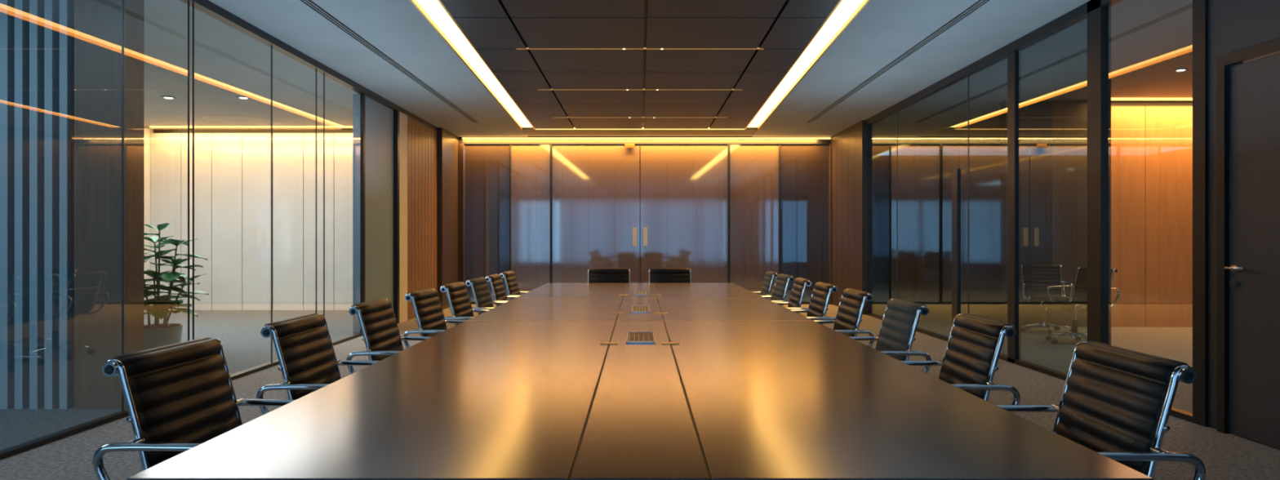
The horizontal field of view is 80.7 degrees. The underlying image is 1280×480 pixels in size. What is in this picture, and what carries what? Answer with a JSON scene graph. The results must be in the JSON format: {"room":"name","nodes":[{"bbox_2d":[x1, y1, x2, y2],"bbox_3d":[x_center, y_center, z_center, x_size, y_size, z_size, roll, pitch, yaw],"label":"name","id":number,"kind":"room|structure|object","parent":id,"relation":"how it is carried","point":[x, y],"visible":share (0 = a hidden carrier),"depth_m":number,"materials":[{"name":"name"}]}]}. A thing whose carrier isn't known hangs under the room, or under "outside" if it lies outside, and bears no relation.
{"room":"conference room","nodes":[
{"label":"conference room","id":0,"kind":"room"},
{"bbox_2d":[0,0,143,408],"bbox_3d":[-5.960,-0.360,5.400,4.680,3.100,0.200,0,0,0],"label":"glass panel","id":1,"kind":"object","parent":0,"point":[60,60],"depth_m":5.30,"materials":[{"name":"blue"}]},
{"bbox_2d":[143,125,153,311],"bbox_3d":[-8.350,-0.360,7.000,0.100,3.100,22.000,0,0,0],"label":"wall","id":2,"kind":"structure","parent":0,"point":[148,131],"depth_m":12.70,"materials":[{"name":"beige paint"}]},
{"bbox_2d":[0,0,458,459],"bbox_3d":[-3.500,-0.360,5.000,0.280,3.100,18.000,0,0,0],"label":"wall","id":3,"kind":"structure","parent":0,"point":[405,166],"depth_m":10.24,"materials":[{"name":"grey"}]},
{"bbox_2d":[151,128,352,310],"bbox_3d":[-5.965,-0.360,12.860,4.670,3.100,0.180,0,0,0],"label":"wall","id":4,"kind":"structure","parent":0,"point":[233,166],"depth_m":12.77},
{"bbox_2d":[409,0,535,128],"bbox_3d":[-1.787,-1.933,8.580,0.503,0.054,8.760,0,0,0],"label":"strip light","id":5,"kind":"object","parent":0,"point":[434,11],"depth_m":7.77,"materials":[{"name":"white plastic"}]},
{"bbox_2d":[0,289,1279,479],"bbox_3d":[0.650,1.250,7.000,18.300,0.120,22.400,0,0,0],"label":"floor","id":6,"kind":"structure","parent":0,"point":[1224,456],"depth_m":5.45,"materials":[{"name":"carpet"}]},
{"bbox_2d":[143,323,182,350],"bbox_3d":[-5.000,1.038,7.800,0.458,0.304,0.458,0,0,0],"label":"pot","id":7,"kind":"object","parent":6,"relation":"on","point":[156,335],"depth_m":7.66,"materials":[{"name":"grey ceramic"}]},
{"bbox_2d":[143,222,208,350],"bbox_3d":[-4.929,0.507,7.801,0.895,1.366,0.746,0,0,0],"label":"potted plant","id":8,"kind":"object","parent":6,"relation":"on","point":[157,335],"visible":0.82,"depth_m":7.74,"materials":[{"name":"green plant"}]},
{"bbox_2d":[92,337,294,479],"bbox_3d":[-1.124,0.756,2.284,0.692,0.868,0.627,0,0,1],"label":"office chair","id":9,"kind":"object","parent":6,"relation":"on","point":[180,397],"visible":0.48,"depth_m":2.21,"materials":[{"name":"black leather"}]},
{"bbox_2d":[256,313,378,414],"bbox_3d":[-1.112,0.756,3.114,0.692,0.868,0.627,0,0,0],"label":"office chair","id":10,"kind":"object","parent":6,"relation":"on","point":[308,363],"visible":0.37,"depth_m":3.03,"materials":[{"name":"black leather"}]},
{"bbox_2d":[346,297,431,373],"bbox_3d":[-1.100,0.756,3.954,0.692,0.868,0.627,0,0,0],"label":"office chair","id":11,"kind":"object","parent":6,"relation":"on","point":[382,339],"visible":0.31,"depth_m":3.87,"materials":[{"name":"black leather"}]},
{"bbox_2d":[403,288,466,348],"bbox_3d":[-1.088,0.756,4.815,0.692,0.868,0.627,0,0,3],"label":"office chair","id":12,"kind":"object","parent":6,"relation":"on","point":[430,319],"visible":0.31,"depth_m":4.74,"materials":[{"name":"black leather"}]},
{"bbox_2d":[440,281,489,325],"bbox_3d":[-1.076,0.756,5.585,0.692,0.868,0.627,0,0,3],"label":"office chair","id":13,"kind":"object","parent":6,"relation":"on","point":[460,307],"visible":0.33,"depth_m":5.52,"materials":[{"name":"black leather"}]},
{"bbox_2d":[465,276,505,315],"bbox_3d":[-1.064,0.756,6.315,0.692,0.868,0.627,0,0,3],"label":"office chair","id":14,"kind":"object","parent":6,"relation":"on","point":[479,286],"visible":0.28,"depth_m":6.26,"materials":[{"name":"black leather"}]},
{"bbox_2d":[484,273,517,306],"bbox_3d":[-1.052,0.756,6.994,0.692,0.868,0.627,0,0,1],"label":"office chair","id":15,"kind":"object","parent":6,"relation":"on","point":[496,283],"visible":0.3,"depth_m":6.91,"materials":[{"name":"black leather"}]},
{"bbox_2d":[499,271,528,300],"bbox_3d":[-1.040,0.756,7.655,0.692,0.868,0.627,0,0,2],"label":"office chair","id":16,"kind":"object","parent":6,"relation":"on","point":[510,280],"visible":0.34,"depth_m":7.59,"materials":[{"name":"black leather"}]},
{"bbox_2d":[586,268,631,283],"bbox_3d":[-0.351,0.756,8.224,0.627,0.868,0.692,0,0,0],"label":"office chair","id":17,"kind":"object","parent":6,"relation":"on","point":[594,275],"visible":0.22,"depth_m":8.48,"materials":[{"name":"black leather"}]},
{"bbox_2d":[126,283,1153,479],"bbox_3d":[0.000,0.818,4.660,1.940,0.744,6.476,0,0,0],"label":"conference table","id":18,"kind":"object","parent":6,"relation":"on","point":[544,383],"visible":1,"depth_m":1.94,"materials":[{"name":"brown wood"}]},
{"bbox_2d":[631,305,649,312],"bbox_3d":[0.003,0.446,4.850,0.115,0.006,0.459,0,0,0],"label":"power socket","id":19,"kind":"object","parent":18,"relation":"on","point":[635,308],"visible":1,"depth_m":4.84,"materials":[{"name":"silver metal"}]},
{"bbox_2d":[634,290,646,294],"bbox_3d":[0.003,0.446,6.345,0.098,0.006,0.394,0,0,0],"label":"power socket","id":20,"kind":"object","parent":18,"relation":"on","point":[636,292],"visible":1,"depth_m":6.34,"materials":[{"name":"silver metal"}]},
{"bbox_2d":[626,331,655,342],"bbox_3d":[0.003,0.446,3.446,0.128,0.006,0.376,0,0,0],"label":"power socket","id":21,"kind":"object","parent":18,"relation":"on","point":[632,336],"visible":1,"depth_m":3.42,"materials":[{"name":"silver metal"}]},
{"bbox_2d":[648,268,692,283],"bbox_3d":[0.339,0.756,8.224,0.627,0.868,0.692,0,0,0],"label":"office chair","id":22,"kind":"object","parent":6,"relation":"on","point":[655,275],"visible":0.18,"depth_m":8.48,"materials":[{"name":"black leather"}]},
{"bbox_2d":[751,271,778,300],"bbox_3d":[1.030,0.756,7.656,0.692,0.868,0.627,0,0,1],"label":"office chair","id":23,"kind":"object","parent":6,"relation":"on","point":[766,286],"visible":0.23,"depth_m":7.56,"materials":[{"name":"grey leather"}]},
{"bbox_2d":[762,273,794,306],"bbox_3d":[1.042,0.756,6.997,0.692,0.868,0.627,0,0,-2],"label":"office chair","id":24,"kind":"object","parent":6,"relation":"on","point":[779,294],"visible":0.25,"depth_m":6.92,"materials":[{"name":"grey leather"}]},
{"bbox_2d":[774,277,812,313],"bbox_3d":[1.054,0.756,6.315,0.692,0.868,0.627,0,0,2],"label":"office chair","id":25,"kind":"object","parent":6,"relation":"on","point":[796,299],"visible":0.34,"depth_m":6.21,"materials":[{"name":"black leather"}]},
{"bbox_2d":[791,281,838,324],"bbox_3d":[1.066,0.756,5.586,0.692,0.868,0.627,0,0,0],"label":"office chair","id":26,"kind":"object","parent":6,"relation":"on","point":[817,309],"visible":0.32,"depth_m":5.50,"materials":[{"name":"black leather"}]},
{"bbox_2d":[813,288,874,347],"bbox_3d":[1.078,0.756,4.816,0.692,0.868,0.627,0,0,0],"label":"office chair","id":27,"kind":"object","parent":6,"relation":"on","point":[847,321],"visible":0.31,"depth_m":4.72,"materials":[{"name":"black leather"}]},
{"bbox_2d":[848,297,931,373],"bbox_3d":[1.090,0.756,3.956,0.692,0.868,0.627,0,0,0],"label":"office chair","id":28,"kind":"object","parent":6,"relation":"on","point":[895,338],"visible":0.33,"depth_m":3.87,"materials":[{"name":"grey leather"}]},
{"bbox_2d":[901,313,1020,413],"bbox_3d":[1.102,0.756,3.115,0.692,0.868,0.627,0,0,2],"label":"office chair","id":29,"kind":"object","parent":6,"relation":"on","point":[969,363],"visible":0.38,"depth_m":3.02,"materials":[{"name":"black leather"}]},
{"bbox_2d":[995,341,1205,479],"bbox_3d":[1.114,0.756,2.205,0.692,0.868,0.627,0,0,2],"label":"office chair","id":30,"kind":"object","parent":6,"relation":"on","point":[1116,403],"visible":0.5,"depth_m":2.13,"materials":[{"name":"black leather"}]},
{"bbox_2d":[1111,267,1119,307],"bbox_3d":[5.042,0.756,8.708,0.692,0.868,0.627,0,0,-18],"label":"office chair","id":31,"kind":"object","parent":6,"relation":"on","point":[1113,270],"visible":0.11,"depth_m":8.54,"materials":[{"name":"silver leather"}]},
{"bbox_2d":[535,127,744,129],"bbox_3d":[0.000,-1.925,12.995,3.600,0.030,0.050,0,0,0],"label":"strip light","id":32,"kind":"object","parent":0,"point":[574,127],"depth_m":13.01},
{"bbox_2d":[457,137,831,304],"bbox_3d":[0.070,-0.360,13.980,7.100,3.100,0.160,0,0,0],"label":"wall","id":33,"kind":"structure","parent":0,"point":[461,145],"depth_m":13.96,"materials":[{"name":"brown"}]},
{"bbox_2d":[511,144,550,295],"bbox_3d":[-2.035,-0.315,14.000,0.730,2.950,0.001,0,0,0],"label":"window","id":34,"kind":"structure","parent":33,"relation":"in","point":[530,163],"depth_m":14.00,"materials":[{"name":"clear glass"}]},
{"bbox_2d":[552,144,639,283],"bbox_3d":[-0.819,-0.315,14.000,1.622,2.950,0.001,0,0,0],"label":"glass leaf","id":35,"kind":"object","parent":33,"relation":"attached to","point":[596,187],"visible":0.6,"depth_m":14.00,"materials":[{"name":"clear glass"}]},
{"bbox_2d":[632,227,636,245],"bbox_3d":[-0.100,-0.060,13.965,0.070,0.340,0.070,0,0,0],"label":"door handle","id":36,"kind":"object","parent":35,"relation":"attached to","point":[634,229],"depth_m":13.93,"materials":[{"name":"white"}]},
{"bbox_2d":[624,143,634,147],"bbox_3d":[-0.190,-1.745,13.945,0.180,0.070,0.030,0,0,0],"label":"door closer","id":37,"kind":"structure","parent":33,"relation":"in","point":[626,145],"depth_m":13.93,"materials":[{"name":"gold metal"}]},
{"bbox_2d":[640,144,727,283],"bbox_3d":[0.819,-0.315,14.000,1.622,2.950,0.001,0,0,0],"label":"glass leaf","id":38,"kind":"object","parent":33,"relation":"attached to","point":[684,187],"visible":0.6,"depth_m":14.00,"materials":[{"name":"clear glass"}]},
{"bbox_2d":[643,227,647,245],"bbox_3d":[0.100,-0.060,13.965,0.070,0.340,0.070,0,0,0],"label":"door handle","id":39,"kind":"object","parent":38,"relation":"attached to","point":[645,229],"depth_m":13.93,"materials":[{"name":"white"}]},
{"bbox_2d":[729,144,778,300],"bbox_3d":[2.125,-0.315,14.000,0.910,2.950,0.001,0,0,0],"label":"wall panel","id":40,"kind":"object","parent":33,"relation":"in","point":[753,168],"depth_m":14.00,"materials":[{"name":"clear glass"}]},
{"bbox_2d":[465,160,827,289],"bbox_3d":[0.650,-0.360,18.030,17.900,3.100,0.140,0,0,0],"label":"wall","id":41,"kind":"structure","parent":0,"point":[803,183],"depth_m":18.00,"materials":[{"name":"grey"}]},
{"bbox_2d":[208,0,1090,137],"bbox_3d":[0.070,-1.959,5.000,7.100,0.102,18.000,0,0,0],"label":"ceiling","id":42,"kind":"structure","parent":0,"point":[891,51],"depth_m":7.78,"materials":[{"name":"paint"}]},
{"bbox_2d":[143,0,1279,159],"bbox_3d":[0.650,-2.010,7.000,18.300,0.200,22.400,0,0,0],"label":"ceiling","id":43,"kind":"structure","parent":0,"point":[1151,39],"depth_m":8.58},
{"bbox_2d":[160,95,176,99],"bbox_3d":[-6.300,-1.902,10.070,0.180,0.014,0.180,0,0,0],"label":"recessed light","id":44,"kind":"object","parent":43,"relation":"in","point":[163,96],"depth_m":10.04,"materials":[{"name":"white plastic"}]},
{"bbox_2d":[235,95,250,99],"bbox_3d":[-5.300,-1.902,10.070,0.180,0.014,0.180,0,0,0],"label":"recessed light","id":45,"kind":"object","parent":43,"relation":"in","point":[239,96],"depth_m":10.04,"materials":[{"name":"white plastic"}]},
{"bbox_2d":[149,125,352,128],"bbox_3d":[-5.990,-1.893,12.630,4.420,0.025,0.060,0,0,0],"label":"recessed light","id":46,"kind":"object","parent":43,"relation":"in","point":[150,126],"visible":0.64,"depth_m":12.60,"materials":[{"name":"plastic"}]},
{"bbox_2d":[462,137,831,140],"bbox_3d":[0.120,-1.880,13.928,6.800,0.060,0.055,0,0,0],"label":"light","id":47,"kind":"object","parent":43,"relation":"attached to","point":[463,138],"visible":1,"depth_m":13.94,"materials":[{"name":"yellow"}]},
{"bbox_2d":[1111,97,1192,100],"bbox_3d":[7.925,-1.893,10.130,3.250,0.025,0.060,0,0,0],"label":"recessed light","id":48,"kind":"object","parent":43,"relation":"in","point":[1112,99],"visible":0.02,"depth_m":10.10,"materials":[{"name":"plastic"}]},
{"bbox_2d":[1173,67,1188,71],"bbox_3d":[6.050,-1.902,8.430,0.140,0.014,0.140,0,0,0],"label":"recessed light","id":49,"kind":"object","parent":43,"relation":"in","point":[1182,68],"depth_m":8.40,"materials":[{"name":"white plastic"}]},
{"bbox_2d":[744,0,870,128],"bbox_3d":[1.787,-1.933,8.580,0.503,0.054,8.760,0,0,0],"label":"strip light","id":50,"kind":"object","parent":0,"point":[845,11],"depth_m":7.77,"materials":[{"name":"white plastic"}]},
{"bbox_2d":[827,146,828,283],"bbox_3d":[6.710,-0.360,15.225,5.780,3.100,0.150,0,0,0],"label":"wall","id":51,"kind":"structure","parent":0,"point":[828,146],"depth_m":15.30,"materials":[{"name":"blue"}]},
{"bbox_2d":[831,0,1279,431],"bbox_3d":[3.640,-0.360,4.998,0.200,3.100,17.996,0,0,0],"label":"wall","id":52,"kind":"structure","parent":0,"point":[1220,28],"depth_m":5.87,"materials":[{"name":"grey"}]},
{"bbox_2d":[866,55,1007,356],"bbox_3d":[3.620,-0.335,9.690,0.001,2.990,4.620,0,0,0],"label":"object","id":53,"kind":"structure","parent":52,"relation":"in","point":[932,130],"depth_m":9.12,"materials":[{"name":"clear glass"}]},
{"bbox_2d":[1016,15,1087,375],"bbox_3d":[3.620,-0.335,6.645,0.001,2.990,1.190,0,0,0],"label":"glass panel","id":54,"kind":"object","parent":52,"relation":"in","point":[1051,70],"depth_m":6.64,"materials":[{"name":"clear glass"}]},
{"bbox_2d":[1217,38,1279,448],"bbox_3d":[3.612,0.030,4.185,0.135,2.320,1.010,0,0,0],"label":"door","id":55,"kind":"structure","parent":52,"relation":"in","point":[1255,282],"depth_m":4.48,"materials":[{"name":"grey wood"}]},
{"bbox_2d":[1111,101,1192,327],"bbox_3d":[7.300,-0.360,10.380,4.600,3.100,0.160,0,0,0],"label":"wall","id":56,"kind":"structure","parent":0,"point":[1152,141],"depth_m":10.30,"materials":[{"name":"brown wood"}]}
]}

